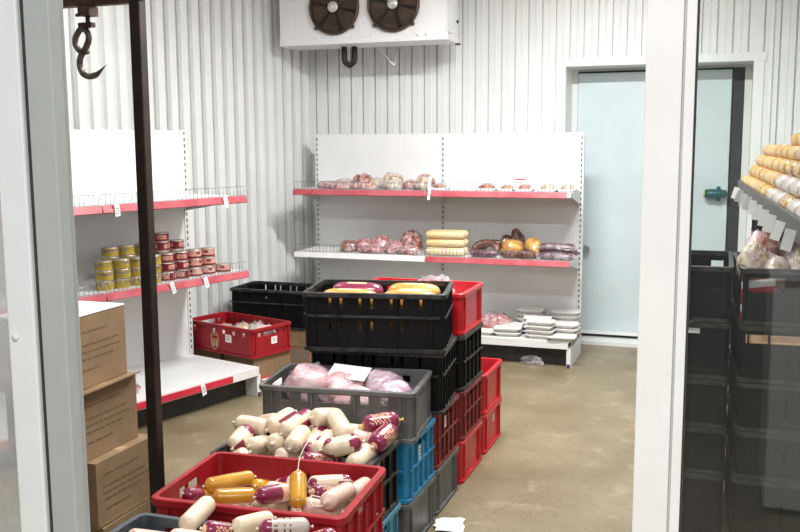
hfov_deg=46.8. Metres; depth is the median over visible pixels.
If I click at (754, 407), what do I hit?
plastic crate
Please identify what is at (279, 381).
packet
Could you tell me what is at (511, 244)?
meat
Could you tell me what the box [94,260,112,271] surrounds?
tin
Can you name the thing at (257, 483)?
sausage chub
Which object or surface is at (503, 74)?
wall
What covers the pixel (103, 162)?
shelving unit
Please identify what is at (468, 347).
plastic crate
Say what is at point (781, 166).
sausage roll
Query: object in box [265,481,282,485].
sausage chub
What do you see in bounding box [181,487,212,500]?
sausage chub
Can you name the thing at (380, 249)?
pack
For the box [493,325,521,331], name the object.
tray
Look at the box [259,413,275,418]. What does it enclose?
sausage chub
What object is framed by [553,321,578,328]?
tray
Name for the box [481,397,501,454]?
plastic crate
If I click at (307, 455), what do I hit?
sausage chub
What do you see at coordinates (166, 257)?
tin
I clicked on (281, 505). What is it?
sausage chub
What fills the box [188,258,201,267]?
tin
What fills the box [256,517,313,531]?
sausage chub
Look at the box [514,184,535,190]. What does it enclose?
pack
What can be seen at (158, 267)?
tin
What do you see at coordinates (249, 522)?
sausage chub
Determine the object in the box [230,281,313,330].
plastic crate
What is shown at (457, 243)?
log
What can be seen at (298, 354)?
cardboard box
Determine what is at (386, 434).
sausage chub
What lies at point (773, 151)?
sausage roll
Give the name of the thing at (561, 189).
tray
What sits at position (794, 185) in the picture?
sausage roll
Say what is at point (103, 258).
tin
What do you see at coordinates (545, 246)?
pack
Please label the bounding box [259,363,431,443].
plastic crate
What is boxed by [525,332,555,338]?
tray
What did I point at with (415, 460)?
plastic crate
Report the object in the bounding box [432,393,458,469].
plastic crate
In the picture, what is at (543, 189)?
tray
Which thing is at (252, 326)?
pack
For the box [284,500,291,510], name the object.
sausage chub
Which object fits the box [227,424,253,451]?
sausage chub
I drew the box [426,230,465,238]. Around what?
log
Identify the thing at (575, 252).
pack
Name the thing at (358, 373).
paper sheet
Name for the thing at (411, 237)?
pack
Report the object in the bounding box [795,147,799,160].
sausage roll
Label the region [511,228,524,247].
meat
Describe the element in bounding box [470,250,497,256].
sausage
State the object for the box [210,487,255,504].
sausage chub
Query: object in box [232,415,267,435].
sausage chub
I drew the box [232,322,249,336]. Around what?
pack
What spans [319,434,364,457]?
sausage chub
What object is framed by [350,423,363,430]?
sausage chub
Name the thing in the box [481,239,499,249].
sausage
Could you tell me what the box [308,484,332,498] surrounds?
sausage chub
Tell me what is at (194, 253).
tin
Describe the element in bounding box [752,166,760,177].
sausage roll
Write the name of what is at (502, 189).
tray
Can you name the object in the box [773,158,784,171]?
sausage roll
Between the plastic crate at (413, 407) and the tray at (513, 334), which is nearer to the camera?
the plastic crate at (413, 407)
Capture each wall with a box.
[63,0,312,325]
[309,0,799,283]
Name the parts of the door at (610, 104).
knob, handle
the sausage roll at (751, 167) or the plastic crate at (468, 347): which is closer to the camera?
the plastic crate at (468, 347)
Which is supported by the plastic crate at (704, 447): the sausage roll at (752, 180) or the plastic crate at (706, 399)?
the plastic crate at (706, 399)
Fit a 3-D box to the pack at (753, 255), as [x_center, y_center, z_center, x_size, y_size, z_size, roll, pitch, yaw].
[1.492,-0.020,3.907,0.121,0.182,0.177,-1,8,-2]
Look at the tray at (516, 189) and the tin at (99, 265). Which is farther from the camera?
the tray at (516, 189)
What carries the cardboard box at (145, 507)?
on the floor
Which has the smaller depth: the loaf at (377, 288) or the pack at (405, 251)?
the loaf at (377, 288)
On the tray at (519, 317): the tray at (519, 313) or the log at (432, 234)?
the tray at (519, 313)
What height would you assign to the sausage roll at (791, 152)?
0.069 m
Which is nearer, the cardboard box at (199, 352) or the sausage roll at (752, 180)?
the sausage roll at (752, 180)
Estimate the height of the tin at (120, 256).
0.057 m
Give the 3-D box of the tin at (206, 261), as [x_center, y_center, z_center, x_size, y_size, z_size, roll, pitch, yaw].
[-1.254,-0.036,6.033,0.104,0.057,0.104,-1,8,-4]
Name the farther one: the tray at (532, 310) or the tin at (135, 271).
the tray at (532, 310)
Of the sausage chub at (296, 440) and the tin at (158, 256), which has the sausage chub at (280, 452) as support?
the sausage chub at (296, 440)
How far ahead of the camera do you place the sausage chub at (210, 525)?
2.28 m
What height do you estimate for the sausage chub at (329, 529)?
0.079 m
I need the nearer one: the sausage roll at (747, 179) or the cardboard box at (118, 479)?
the cardboard box at (118, 479)
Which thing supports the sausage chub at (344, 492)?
on the sausage chub at (313, 505)
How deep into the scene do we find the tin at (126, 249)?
5.62 m
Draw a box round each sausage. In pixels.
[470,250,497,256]
[471,239,499,251]
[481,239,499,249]
[501,251,516,257]
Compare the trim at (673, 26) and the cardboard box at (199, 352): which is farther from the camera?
the cardboard box at (199, 352)
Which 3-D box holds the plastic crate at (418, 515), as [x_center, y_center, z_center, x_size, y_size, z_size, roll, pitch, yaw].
[-0.189,1.056,4.100,0.620,0.213,0.395,2,8,19]
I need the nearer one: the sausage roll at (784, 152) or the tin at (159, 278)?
the sausage roll at (784, 152)
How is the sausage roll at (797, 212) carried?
on the rack
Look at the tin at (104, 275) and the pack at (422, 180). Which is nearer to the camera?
the tin at (104, 275)
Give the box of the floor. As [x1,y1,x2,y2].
[0,344,727,531]
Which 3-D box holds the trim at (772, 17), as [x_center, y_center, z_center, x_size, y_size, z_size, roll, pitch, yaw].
[2.779,-0.857,7.017,0.030,3.200,0.019,2,8,19]
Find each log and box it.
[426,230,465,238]
[426,239,465,247]
[427,247,465,255]
[433,229,468,237]
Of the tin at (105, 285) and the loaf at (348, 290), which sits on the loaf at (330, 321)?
the loaf at (348, 290)
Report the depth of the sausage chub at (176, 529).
2.22 m
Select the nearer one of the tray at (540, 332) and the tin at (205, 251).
the tin at (205, 251)
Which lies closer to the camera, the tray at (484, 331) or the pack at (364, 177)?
the tray at (484, 331)
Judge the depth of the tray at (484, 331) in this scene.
7.20 m
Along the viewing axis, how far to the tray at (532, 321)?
7.03 m
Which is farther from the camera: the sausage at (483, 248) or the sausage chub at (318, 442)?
the sausage at (483, 248)
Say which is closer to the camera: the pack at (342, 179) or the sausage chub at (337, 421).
the sausage chub at (337, 421)
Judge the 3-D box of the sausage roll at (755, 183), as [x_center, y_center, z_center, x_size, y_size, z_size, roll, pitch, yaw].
[1.816,-0.395,4.664,0.069,0.069,0.274,2,8,16]
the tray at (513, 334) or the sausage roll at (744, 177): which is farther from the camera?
the tray at (513, 334)
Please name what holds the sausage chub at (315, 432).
on the sausage chub
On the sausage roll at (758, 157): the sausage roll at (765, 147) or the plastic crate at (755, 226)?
the sausage roll at (765, 147)
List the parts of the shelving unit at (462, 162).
price rail, price rail, shelf, shelf, panel, price rail, price rail, shelf, shelf, panel, shelf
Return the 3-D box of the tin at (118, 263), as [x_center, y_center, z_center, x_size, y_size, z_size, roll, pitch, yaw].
[-1.649,-0.015,5.465,0.104,0.057,0.104,-2,8,-14]
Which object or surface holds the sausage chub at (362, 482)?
on the sausage chub at (344, 506)
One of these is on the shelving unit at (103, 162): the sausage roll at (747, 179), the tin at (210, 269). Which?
the tin at (210, 269)
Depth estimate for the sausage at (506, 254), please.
7.05 m
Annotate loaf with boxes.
[324,288,375,307]
[330,321,372,329]
[333,282,383,292]
[385,289,434,308]
[388,283,440,293]
[390,322,421,330]
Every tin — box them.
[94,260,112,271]
[95,270,113,280]
[95,280,113,290]
[101,246,118,256]
[102,256,118,259]
[112,258,129,268]
[113,268,130,278]
[114,278,130,288]
[118,244,134,254]
[119,254,135,257]
[128,256,139,266]
[130,267,140,276]
[131,276,140,285]
[134,243,139,252]
[155,231,168,241]
[155,241,169,250]
[156,254,160,264]
[156,264,160,273]
[156,273,161,282]
[158,252,174,262]
[161,262,174,271]
[161,271,175,280]
[169,239,183,248]
[172,250,188,260]
[175,260,188,269]
[175,269,189,278]
[185,248,201,258]
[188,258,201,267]
[189,267,202,276]
[199,247,214,256]
[202,256,215,265]
[202,265,215,274]
[215,262,230,272]
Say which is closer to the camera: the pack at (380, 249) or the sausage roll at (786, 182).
the sausage roll at (786, 182)
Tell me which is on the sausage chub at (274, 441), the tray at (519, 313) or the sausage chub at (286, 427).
the sausage chub at (286, 427)
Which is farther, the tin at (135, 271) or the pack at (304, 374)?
the tin at (135, 271)
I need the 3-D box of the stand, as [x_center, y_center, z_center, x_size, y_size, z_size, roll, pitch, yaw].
[-1.552,0.027,3.540,1.518,2.420,0.140,2,8,19]
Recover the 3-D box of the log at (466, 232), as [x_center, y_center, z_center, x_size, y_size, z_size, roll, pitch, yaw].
[0.387,-0.255,7.330,0.320,0.065,0.082,2,8,17]
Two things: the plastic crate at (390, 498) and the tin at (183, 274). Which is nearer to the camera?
the plastic crate at (390, 498)
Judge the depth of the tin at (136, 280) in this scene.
5.52 m
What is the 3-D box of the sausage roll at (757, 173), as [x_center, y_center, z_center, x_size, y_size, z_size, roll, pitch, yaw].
[1.919,-0.485,4.882,0.069,0.069,0.274,2,8,17]
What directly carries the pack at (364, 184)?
on the shelving unit at (462, 162)
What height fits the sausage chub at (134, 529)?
0.080 m
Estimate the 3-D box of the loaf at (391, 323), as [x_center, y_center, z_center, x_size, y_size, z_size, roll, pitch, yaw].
[0.065,0.265,4.298,0.250,0.134,0.150,2,8,15]
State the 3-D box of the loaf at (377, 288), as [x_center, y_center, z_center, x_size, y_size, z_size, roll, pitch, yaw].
[-0.200,0.120,4.371,0.250,0.087,0.110,1,8,13]
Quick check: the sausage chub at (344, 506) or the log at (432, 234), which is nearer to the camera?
the sausage chub at (344, 506)
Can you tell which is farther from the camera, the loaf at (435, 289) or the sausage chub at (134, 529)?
the loaf at (435, 289)
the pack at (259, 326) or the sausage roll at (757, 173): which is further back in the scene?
the pack at (259, 326)
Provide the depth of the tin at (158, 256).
5.63 m
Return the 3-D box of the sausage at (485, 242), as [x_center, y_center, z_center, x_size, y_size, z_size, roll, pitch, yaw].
[0.680,-0.161,7.284,0.230,0.098,0.094,2,8,19]
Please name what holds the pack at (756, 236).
on the pack
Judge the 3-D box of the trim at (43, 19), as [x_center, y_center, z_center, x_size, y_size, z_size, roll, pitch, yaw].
[-0.621,0.167,1.710,0.054,2.620,0.050,2,8,19]
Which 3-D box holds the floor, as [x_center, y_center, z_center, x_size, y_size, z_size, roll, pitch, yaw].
[-0.586,1.367,3.063,13.000,0.120,15.000,2,8,19]
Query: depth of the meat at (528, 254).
6.99 m
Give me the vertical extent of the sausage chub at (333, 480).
0.055 m
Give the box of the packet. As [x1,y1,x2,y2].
[260,375,281,390]
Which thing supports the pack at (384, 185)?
on the shelving unit at (462, 162)
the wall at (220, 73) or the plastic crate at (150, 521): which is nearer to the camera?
the plastic crate at (150, 521)
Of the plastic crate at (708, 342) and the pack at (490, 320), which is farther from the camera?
the pack at (490, 320)
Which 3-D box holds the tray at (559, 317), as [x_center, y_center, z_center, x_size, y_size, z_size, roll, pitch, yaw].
[1.312,0.401,7.289,0.215,0.032,0.150,2,8,17]
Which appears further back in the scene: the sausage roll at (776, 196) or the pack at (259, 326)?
the pack at (259, 326)
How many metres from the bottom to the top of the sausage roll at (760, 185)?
0.069 m
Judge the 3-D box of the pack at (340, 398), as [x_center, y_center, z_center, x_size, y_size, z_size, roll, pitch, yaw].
[-0.211,0.545,3.888,0.252,0.107,0.130,2,8,19]
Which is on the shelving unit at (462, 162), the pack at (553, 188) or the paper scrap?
the pack at (553, 188)
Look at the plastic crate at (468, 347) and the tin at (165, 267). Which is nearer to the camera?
the plastic crate at (468, 347)
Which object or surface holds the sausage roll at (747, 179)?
on the rack
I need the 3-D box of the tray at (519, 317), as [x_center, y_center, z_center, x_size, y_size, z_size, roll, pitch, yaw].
[1.040,0.424,7.382,0.215,0.032,0.150,3,8,22]
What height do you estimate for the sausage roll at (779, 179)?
0.069 m
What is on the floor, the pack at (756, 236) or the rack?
the rack
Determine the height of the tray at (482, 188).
0.020 m
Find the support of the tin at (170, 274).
on the shelving unit at (103, 162)
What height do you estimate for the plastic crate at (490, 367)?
0.220 m
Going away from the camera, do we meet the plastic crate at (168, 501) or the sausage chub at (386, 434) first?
the plastic crate at (168, 501)
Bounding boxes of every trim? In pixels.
[23,0,90,531]
[558,52,766,244]
[571,64,752,335]
[581,335,637,347]
[632,0,700,531]
[764,0,775,145]
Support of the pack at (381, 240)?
on the shelving unit at (462, 162)
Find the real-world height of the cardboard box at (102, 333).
0.279 m
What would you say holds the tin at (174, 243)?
on the tin
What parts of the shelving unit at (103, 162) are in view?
panel, price rail, shelf, shelf, price rail, price rail, panel, shelf, shelf, price rail, price rail, price rail, shelf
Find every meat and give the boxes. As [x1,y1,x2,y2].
[499,235,510,252]
[500,239,523,251]
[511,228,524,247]
[515,248,535,258]
[525,237,541,257]
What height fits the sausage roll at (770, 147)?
0.069 m
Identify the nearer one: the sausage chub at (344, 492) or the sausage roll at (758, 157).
the sausage chub at (344, 492)
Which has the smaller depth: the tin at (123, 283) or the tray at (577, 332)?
the tin at (123, 283)
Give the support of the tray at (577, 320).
on the tray
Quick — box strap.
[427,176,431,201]
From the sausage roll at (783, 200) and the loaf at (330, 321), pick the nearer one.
the sausage roll at (783, 200)
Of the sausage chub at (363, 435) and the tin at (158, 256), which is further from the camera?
the tin at (158, 256)
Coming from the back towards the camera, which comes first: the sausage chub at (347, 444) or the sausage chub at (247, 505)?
the sausage chub at (347, 444)
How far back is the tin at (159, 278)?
5.64 m
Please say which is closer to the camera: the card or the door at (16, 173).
the door at (16, 173)
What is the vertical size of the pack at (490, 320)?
0.153 m
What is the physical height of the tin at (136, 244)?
0.057 m
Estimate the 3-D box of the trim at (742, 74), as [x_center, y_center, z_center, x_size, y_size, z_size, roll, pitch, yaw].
[2.133,-0.488,7.712,1.413,2.290,0.100,2,8,19]
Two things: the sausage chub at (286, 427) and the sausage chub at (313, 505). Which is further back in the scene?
the sausage chub at (286, 427)
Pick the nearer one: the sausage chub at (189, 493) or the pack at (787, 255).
the sausage chub at (189, 493)
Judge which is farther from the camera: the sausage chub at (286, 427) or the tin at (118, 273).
the tin at (118, 273)
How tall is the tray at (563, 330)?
0.032 m
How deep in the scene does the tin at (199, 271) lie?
5.90 m
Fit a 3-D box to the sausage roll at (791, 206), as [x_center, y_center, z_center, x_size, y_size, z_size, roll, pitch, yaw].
[1.371,-0.192,3.175,0.069,0.069,0.274,2,8,17]
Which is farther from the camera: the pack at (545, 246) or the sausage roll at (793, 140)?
the pack at (545, 246)
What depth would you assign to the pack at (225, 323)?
6.74 m
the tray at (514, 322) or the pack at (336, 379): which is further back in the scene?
the tray at (514, 322)
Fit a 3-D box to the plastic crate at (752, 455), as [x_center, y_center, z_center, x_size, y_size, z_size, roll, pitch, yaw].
[1.674,0.760,4.111,0.402,0.202,0.600,2,8,16]
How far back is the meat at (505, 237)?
7.27 m
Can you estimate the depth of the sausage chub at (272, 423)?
3.64 m
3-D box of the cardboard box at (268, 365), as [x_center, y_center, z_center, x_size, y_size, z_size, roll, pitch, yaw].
[-1.014,0.719,6.592,0.300,0.231,0.360,5,10,37]
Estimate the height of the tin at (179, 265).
0.057 m
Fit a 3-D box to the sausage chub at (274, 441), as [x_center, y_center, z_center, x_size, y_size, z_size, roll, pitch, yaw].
[-0.474,0.685,3.608,0.074,0.090,0.175,1,8,11]
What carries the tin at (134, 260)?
on the tin
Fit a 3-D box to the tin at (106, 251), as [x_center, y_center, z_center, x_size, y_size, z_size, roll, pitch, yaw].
[-1.748,-0.087,5.576,0.104,0.057,0.104,-8,11,-44]
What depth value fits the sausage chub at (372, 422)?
3.58 m
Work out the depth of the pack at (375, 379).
3.95 m
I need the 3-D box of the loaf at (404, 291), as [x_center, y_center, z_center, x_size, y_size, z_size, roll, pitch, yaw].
[0.045,0.155,4.210,0.260,0.095,0.120,2,8,15]
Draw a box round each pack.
[213,323,231,333]
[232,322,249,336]
[247,322,262,328]
[255,325,275,336]
[283,363,328,400]
[317,181,333,187]
[321,371,363,400]
[324,383,369,403]
[328,181,349,188]
[334,178,353,183]
[339,240,355,251]
[349,182,377,188]
[353,173,371,183]
[355,238,371,251]
[361,245,384,252]
[363,370,401,390]
[369,178,382,188]
[371,235,390,251]
[378,379,412,405]
[382,179,402,189]
[383,172,403,183]
[384,239,402,253]
[399,245,420,254]
[400,230,422,249]
[402,180,415,188]
[415,176,428,189]
[417,174,435,186]
[431,184,448,189]
[473,184,498,190]
[481,313,512,327]
[497,184,514,190]
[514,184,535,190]
[537,184,559,191]
[537,252,574,259]
[539,243,575,250]
[542,250,579,255]
[557,184,577,191]
[736,240,768,279]
[740,273,775,317]
[747,230,760,245]
[761,226,779,258]
[764,255,788,288]
[779,233,799,263]
[788,247,799,268]
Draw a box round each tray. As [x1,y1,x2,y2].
[431,187,448,189]
[473,187,498,190]
[481,328,495,334]
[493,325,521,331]
[493,330,521,336]
[497,188,514,190]
[502,321,524,327]
[514,188,535,190]
[516,306,545,313]
[516,311,545,316]
[516,315,523,321]
[523,315,551,319]
[524,323,554,330]
[525,318,555,325]
[525,328,555,334]
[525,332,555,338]
[537,188,559,191]
[547,334,576,341]
[552,308,580,315]
[552,313,580,319]
[552,317,579,321]
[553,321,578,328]
[553,326,579,332]
[553,331,579,334]
[557,188,577,191]
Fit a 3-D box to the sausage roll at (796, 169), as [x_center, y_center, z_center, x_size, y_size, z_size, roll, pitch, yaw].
[1.572,-0.369,3.593,0.070,0.069,0.274,2,8,17]
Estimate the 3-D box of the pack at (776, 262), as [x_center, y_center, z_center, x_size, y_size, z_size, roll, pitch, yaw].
[1.564,0.017,3.843,0.127,0.146,0.143,-5,9,-32]
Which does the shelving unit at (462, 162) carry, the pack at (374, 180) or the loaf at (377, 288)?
the pack at (374, 180)
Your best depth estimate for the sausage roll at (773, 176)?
4.10 m
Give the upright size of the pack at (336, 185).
0.061 m
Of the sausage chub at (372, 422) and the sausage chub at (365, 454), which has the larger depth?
the sausage chub at (372, 422)
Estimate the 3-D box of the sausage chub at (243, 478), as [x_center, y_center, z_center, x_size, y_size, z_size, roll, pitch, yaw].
[-0.514,0.651,2.793,0.188,0.058,0.046,-8,10,-43]
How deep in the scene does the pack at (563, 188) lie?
6.88 m
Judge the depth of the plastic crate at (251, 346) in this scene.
6.50 m
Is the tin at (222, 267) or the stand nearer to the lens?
the stand
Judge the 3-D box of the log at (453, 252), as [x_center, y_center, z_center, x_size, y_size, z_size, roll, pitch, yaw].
[0.358,-0.117,7.263,0.320,0.068,0.085,2,8,19]
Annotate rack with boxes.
[731,180,799,251]
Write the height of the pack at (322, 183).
0.062 m
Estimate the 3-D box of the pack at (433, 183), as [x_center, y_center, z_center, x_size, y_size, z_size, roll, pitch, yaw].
[0.206,-0.685,7.452,0.176,0.126,0.168,-6,9,-35]
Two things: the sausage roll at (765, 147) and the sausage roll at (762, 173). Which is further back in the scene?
the sausage roll at (765, 147)
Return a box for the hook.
[72,5,106,79]
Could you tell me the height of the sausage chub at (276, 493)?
0.060 m
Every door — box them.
[0,0,52,531]
[577,68,732,337]
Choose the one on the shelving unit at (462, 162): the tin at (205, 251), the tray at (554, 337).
the tray at (554, 337)
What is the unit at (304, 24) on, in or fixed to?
hanging from the ceiling
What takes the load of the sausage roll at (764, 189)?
on the rack
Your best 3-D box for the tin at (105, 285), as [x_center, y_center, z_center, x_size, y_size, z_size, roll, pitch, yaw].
[-1.723,0.111,5.396,0.104,0.057,0.104,-1,8,-3]
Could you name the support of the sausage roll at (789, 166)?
on the sausage roll
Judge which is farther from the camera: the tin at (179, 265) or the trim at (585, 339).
the trim at (585, 339)
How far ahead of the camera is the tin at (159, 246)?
5.83 m
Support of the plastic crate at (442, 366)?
on the plastic crate at (445, 442)
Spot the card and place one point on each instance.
(521, 179)
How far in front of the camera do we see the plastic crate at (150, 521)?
2.51 m
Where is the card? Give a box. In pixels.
[513,175,527,187]
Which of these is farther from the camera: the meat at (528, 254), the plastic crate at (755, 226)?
the meat at (528, 254)
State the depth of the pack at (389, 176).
7.49 m
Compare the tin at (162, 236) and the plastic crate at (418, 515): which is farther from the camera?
the tin at (162, 236)
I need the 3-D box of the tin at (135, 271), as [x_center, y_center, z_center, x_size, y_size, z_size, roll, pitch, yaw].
[-1.580,0.029,5.567,0.104,0.057,0.104,2,8,19]
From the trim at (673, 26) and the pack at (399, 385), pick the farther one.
the pack at (399, 385)
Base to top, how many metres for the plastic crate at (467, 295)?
0.206 m
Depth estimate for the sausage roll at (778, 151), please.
4.52 m
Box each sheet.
[0,301,123,319]
[328,363,371,381]
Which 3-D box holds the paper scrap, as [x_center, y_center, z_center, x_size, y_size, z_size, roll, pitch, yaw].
[0.220,1.153,4.120,0.143,0.012,0.158,0,8,4]
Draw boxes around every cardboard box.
[0,305,126,392]
[5,371,140,461]
[87,434,149,529]
[90,499,150,531]
[194,348,223,359]
[224,350,290,377]
[290,330,311,363]
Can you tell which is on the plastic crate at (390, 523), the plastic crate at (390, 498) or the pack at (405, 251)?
the plastic crate at (390, 498)
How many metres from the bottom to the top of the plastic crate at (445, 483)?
0.216 m
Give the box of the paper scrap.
[434,517,464,531]
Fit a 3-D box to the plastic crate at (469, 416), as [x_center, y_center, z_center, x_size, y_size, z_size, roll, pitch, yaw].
[0.098,0.711,4.860,0.600,0.248,0.420,2,8,19]
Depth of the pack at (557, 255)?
6.93 m
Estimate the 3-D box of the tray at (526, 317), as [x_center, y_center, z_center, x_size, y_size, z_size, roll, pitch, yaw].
[1.074,0.412,7.214,0.215,0.032,0.150,2,8,15]
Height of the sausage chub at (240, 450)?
0.107 m
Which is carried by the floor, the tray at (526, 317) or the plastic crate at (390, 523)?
the plastic crate at (390, 523)
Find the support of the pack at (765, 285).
in the plastic crate at (758, 308)
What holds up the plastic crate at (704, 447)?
on the plastic crate at (702, 494)
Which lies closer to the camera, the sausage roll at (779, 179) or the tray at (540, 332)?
the sausage roll at (779, 179)
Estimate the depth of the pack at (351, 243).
7.53 m
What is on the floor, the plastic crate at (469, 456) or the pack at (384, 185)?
the plastic crate at (469, 456)
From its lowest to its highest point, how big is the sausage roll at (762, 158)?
0.069 m
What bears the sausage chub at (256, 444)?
on the sausage chub
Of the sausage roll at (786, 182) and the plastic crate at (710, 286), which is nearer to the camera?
the sausage roll at (786, 182)
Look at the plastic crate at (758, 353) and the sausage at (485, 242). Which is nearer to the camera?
the plastic crate at (758, 353)
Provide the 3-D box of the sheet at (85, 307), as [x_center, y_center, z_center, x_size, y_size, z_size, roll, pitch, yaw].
[-1.320,0.173,3.591,0.307,0.006,0.400,2,8,18]
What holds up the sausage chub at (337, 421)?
on the sausage chub
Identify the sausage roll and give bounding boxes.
[741,175,750,182]
[744,176,754,184]
[748,165,757,176]
[748,178,758,186]
[751,180,762,188]
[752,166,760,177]
[755,155,764,165]
[755,167,767,180]
[755,182,769,192]
[759,155,767,167]
[760,169,770,182]
[760,185,775,195]
[762,144,769,155]
[763,156,772,168]
[764,170,777,184]
[766,145,774,155]
[766,188,781,199]
[767,157,778,170]
[769,172,783,187]
[771,145,781,156]
[771,191,790,203]
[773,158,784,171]
[775,174,789,191]
[776,145,788,157]
[778,159,791,174]
[778,194,798,208]
[781,145,792,158]
[781,176,799,194]
[785,160,799,176]
[786,198,799,214]
[787,146,799,160]
[789,179,799,198]
[790,133,799,145]
[792,162,799,177]
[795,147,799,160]
[795,205,799,217]
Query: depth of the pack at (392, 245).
7.40 m
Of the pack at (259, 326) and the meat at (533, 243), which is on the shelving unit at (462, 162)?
the meat at (533, 243)
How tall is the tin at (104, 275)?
0.057 m
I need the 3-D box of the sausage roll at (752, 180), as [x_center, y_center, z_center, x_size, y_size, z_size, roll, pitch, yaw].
[1.891,-0.429,4.915,0.070,0.069,0.274,2,8,17]
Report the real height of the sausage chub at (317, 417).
0.093 m
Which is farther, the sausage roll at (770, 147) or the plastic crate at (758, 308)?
the sausage roll at (770, 147)
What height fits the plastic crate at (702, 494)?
0.283 m
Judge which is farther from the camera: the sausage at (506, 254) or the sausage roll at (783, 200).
the sausage at (506, 254)
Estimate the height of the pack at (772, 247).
0.237 m
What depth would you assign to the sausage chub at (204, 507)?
2.38 m
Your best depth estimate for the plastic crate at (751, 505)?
3.89 m
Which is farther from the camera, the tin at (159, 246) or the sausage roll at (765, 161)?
the tin at (159, 246)
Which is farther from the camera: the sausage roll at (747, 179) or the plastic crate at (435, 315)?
the sausage roll at (747, 179)
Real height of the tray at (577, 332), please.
0.032 m
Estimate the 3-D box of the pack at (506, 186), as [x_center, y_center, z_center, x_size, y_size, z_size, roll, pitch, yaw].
[0.823,-0.603,7.109,0.130,0.048,0.200,2,8,19]
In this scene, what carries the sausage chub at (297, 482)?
in the plastic crate at (168, 501)
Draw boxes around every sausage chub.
[128,528,160,531]
[170,528,202,531]
[178,496,215,529]
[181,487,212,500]
[200,520,232,531]
[202,470,255,492]
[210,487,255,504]
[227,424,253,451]
[229,511,276,531]
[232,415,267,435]
[232,447,251,453]
[245,435,268,453]
[247,505,272,508]
[250,479,270,490]
[251,500,288,510]
[253,483,288,504]
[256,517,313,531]
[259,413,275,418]
[265,407,296,433]
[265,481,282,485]
[266,432,284,451]
[274,447,299,457]
[275,475,289,483]
[278,409,311,438]
[284,425,310,453]
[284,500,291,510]
[289,437,312,510]
[298,451,338,461]
[300,426,326,456]
[301,495,341,515]
[307,474,353,489]
[308,407,331,426]
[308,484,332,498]
[310,429,334,453]
[314,527,335,531]
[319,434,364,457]
[320,482,355,509]
[326,408,353,436]
[340,502,377,514]
[345,443,375,464]
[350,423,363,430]
[350,477,370,501]
[354,430,371,443]
[358,411,403,432]
[368,423,397,452]
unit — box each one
[0,130,261,469]
[279,0,460,67]
[293,132,585,368]
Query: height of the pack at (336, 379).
0.125 m
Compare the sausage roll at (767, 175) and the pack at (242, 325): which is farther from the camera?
the pack at (242, 325)
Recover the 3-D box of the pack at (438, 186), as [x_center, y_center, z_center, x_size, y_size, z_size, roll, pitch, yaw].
[0.317,-0.625,7.283,0.130,0.050,0.170,2,8,19]
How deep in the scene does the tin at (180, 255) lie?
5.79 m
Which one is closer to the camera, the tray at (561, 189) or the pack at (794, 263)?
the pack at (794, 263)
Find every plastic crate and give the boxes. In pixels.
[110,513,205,531]
[151,451,385,531]
[192,311,290,358]
[210,433,399,519]
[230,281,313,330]
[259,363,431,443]
[302,279,453,353]
[309,335,456,414]
[373,277,482,335]
[383,502,400,531]
[397,417,434,503]
[398,475,434,531]
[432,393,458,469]
[434,446,458,515]
[454,322,482,391]
[456,374,482,440]
[457,420,482,483]
[481,357,501,414]
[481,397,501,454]
[681,472,724,531]
[683,425,726,474]
[685,378,728,427]
[687,318,731,379]
[689,250,733,322]
[723,442,799,531]
[726,396,799,483]
[727,354,799,434]
[729,302,799,385]
[732,252,799,326]
[751,220,783,235]
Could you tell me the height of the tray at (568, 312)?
0.032 m
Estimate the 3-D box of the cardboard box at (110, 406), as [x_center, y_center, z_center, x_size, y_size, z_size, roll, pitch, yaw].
[-1.273,0.584,3.657,0.335,0.284,0.400,2,8,19]
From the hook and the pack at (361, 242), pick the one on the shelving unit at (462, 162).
the pack at (361, 242)
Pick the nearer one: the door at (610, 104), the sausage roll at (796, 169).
the sausage roll at (796, 169)
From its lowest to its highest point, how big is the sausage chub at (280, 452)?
0.087 m
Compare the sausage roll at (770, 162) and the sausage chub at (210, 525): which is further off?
the sausage roll at (770, 162)
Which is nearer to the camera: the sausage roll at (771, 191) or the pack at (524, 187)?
the sausage roll at (771, 191)
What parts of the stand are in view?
rail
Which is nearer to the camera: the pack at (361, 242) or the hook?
the hook
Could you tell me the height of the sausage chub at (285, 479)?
0.081 m
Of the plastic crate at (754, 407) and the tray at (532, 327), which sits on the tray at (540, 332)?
the tray at (532, 327)
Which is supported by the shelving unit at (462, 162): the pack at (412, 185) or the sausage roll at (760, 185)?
the pack at (412, 185)
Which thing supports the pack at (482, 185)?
on the shelving unit at (462, 162)
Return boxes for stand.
[63,0,164,513]
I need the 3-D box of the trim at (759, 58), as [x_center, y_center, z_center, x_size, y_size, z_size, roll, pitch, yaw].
[2.023,-0.470,7.340,1.558,2.355,0.011,2,8,19]

